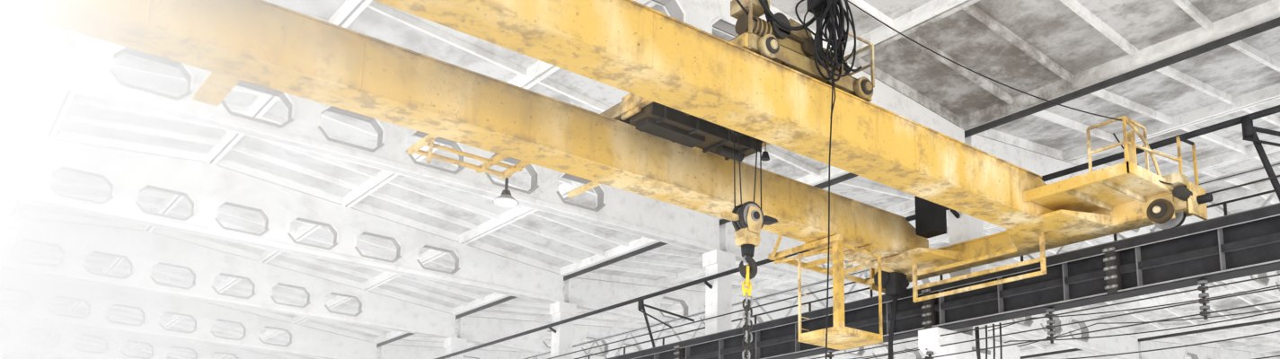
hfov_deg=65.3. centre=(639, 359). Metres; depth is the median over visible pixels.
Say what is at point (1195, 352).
roof beam
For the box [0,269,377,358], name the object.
roof beam
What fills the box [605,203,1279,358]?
beam
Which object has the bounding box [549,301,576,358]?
concrete column
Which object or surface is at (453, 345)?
concrete column
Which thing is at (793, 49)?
trolley
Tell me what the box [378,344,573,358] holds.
roof beam
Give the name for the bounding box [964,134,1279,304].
roof beam
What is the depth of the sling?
18.06 m
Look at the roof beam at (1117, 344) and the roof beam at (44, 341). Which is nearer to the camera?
the roof beam at (1117, 344)
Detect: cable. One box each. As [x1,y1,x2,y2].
[735,0,1173,185]
[825,46,835,358]
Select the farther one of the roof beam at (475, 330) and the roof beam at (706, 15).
the roof beam at (475, 330)
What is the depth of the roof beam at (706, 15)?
21.88 m
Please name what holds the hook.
hanging from the trolley
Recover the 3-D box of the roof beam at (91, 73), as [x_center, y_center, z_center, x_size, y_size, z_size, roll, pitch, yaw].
[-8.547,-6.578,25.525,28.000,2.410,0.440,9,-13,-36]
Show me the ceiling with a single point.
(1172, 68)
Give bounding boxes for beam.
[0,10,720,253]
[0,131,563,303]
[0,214,455,338]
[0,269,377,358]
[0,308,284,358]
[0,335,141,358]
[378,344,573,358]
[457,316,696,358]
[564,277,926,358]
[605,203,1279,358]
[648,0,964,142]
[718,221,1139,358]
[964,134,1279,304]
[1138,340,1268,358]
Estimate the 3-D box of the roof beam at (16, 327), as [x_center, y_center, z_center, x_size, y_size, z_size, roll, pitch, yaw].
[-31.866,-1.439,55.598,28.000,2.410,0.440,9,-13,-36]
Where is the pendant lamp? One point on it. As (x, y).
(506, 199)
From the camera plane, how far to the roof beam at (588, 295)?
44.33 m
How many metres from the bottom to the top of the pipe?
0.354 m
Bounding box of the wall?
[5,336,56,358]
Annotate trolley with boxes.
[600,0,874,161]
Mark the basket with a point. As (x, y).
(840, 337)
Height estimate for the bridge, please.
4.485 m
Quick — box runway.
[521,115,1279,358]
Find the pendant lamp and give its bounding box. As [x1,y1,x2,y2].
[492,177,518,207]
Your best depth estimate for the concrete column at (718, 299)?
33.21 m
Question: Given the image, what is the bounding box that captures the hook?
[720,130,777,279]
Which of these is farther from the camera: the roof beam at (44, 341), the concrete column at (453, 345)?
the roof beam at (44, 341)
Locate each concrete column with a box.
[443,336,467,358]
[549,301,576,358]
[702,249,735,335]
[918,209,1020,358]
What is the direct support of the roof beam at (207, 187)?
on the concrete column at (561, 340)
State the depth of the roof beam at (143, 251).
41.59 m
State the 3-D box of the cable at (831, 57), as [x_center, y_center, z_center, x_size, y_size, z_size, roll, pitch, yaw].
[3.103,-2.011,16.445,0.353,6.800,0.106,5,-11,-20]
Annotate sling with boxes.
[741,264,752,358]
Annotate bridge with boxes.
[0,0,1213,358]
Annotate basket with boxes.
[774,237,882,350]
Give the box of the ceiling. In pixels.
[0,0,1279,358]
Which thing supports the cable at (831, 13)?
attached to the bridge
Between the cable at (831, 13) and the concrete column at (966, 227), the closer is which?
the cable at (831, 13)
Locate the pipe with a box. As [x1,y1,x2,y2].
[434,105,1279,358]

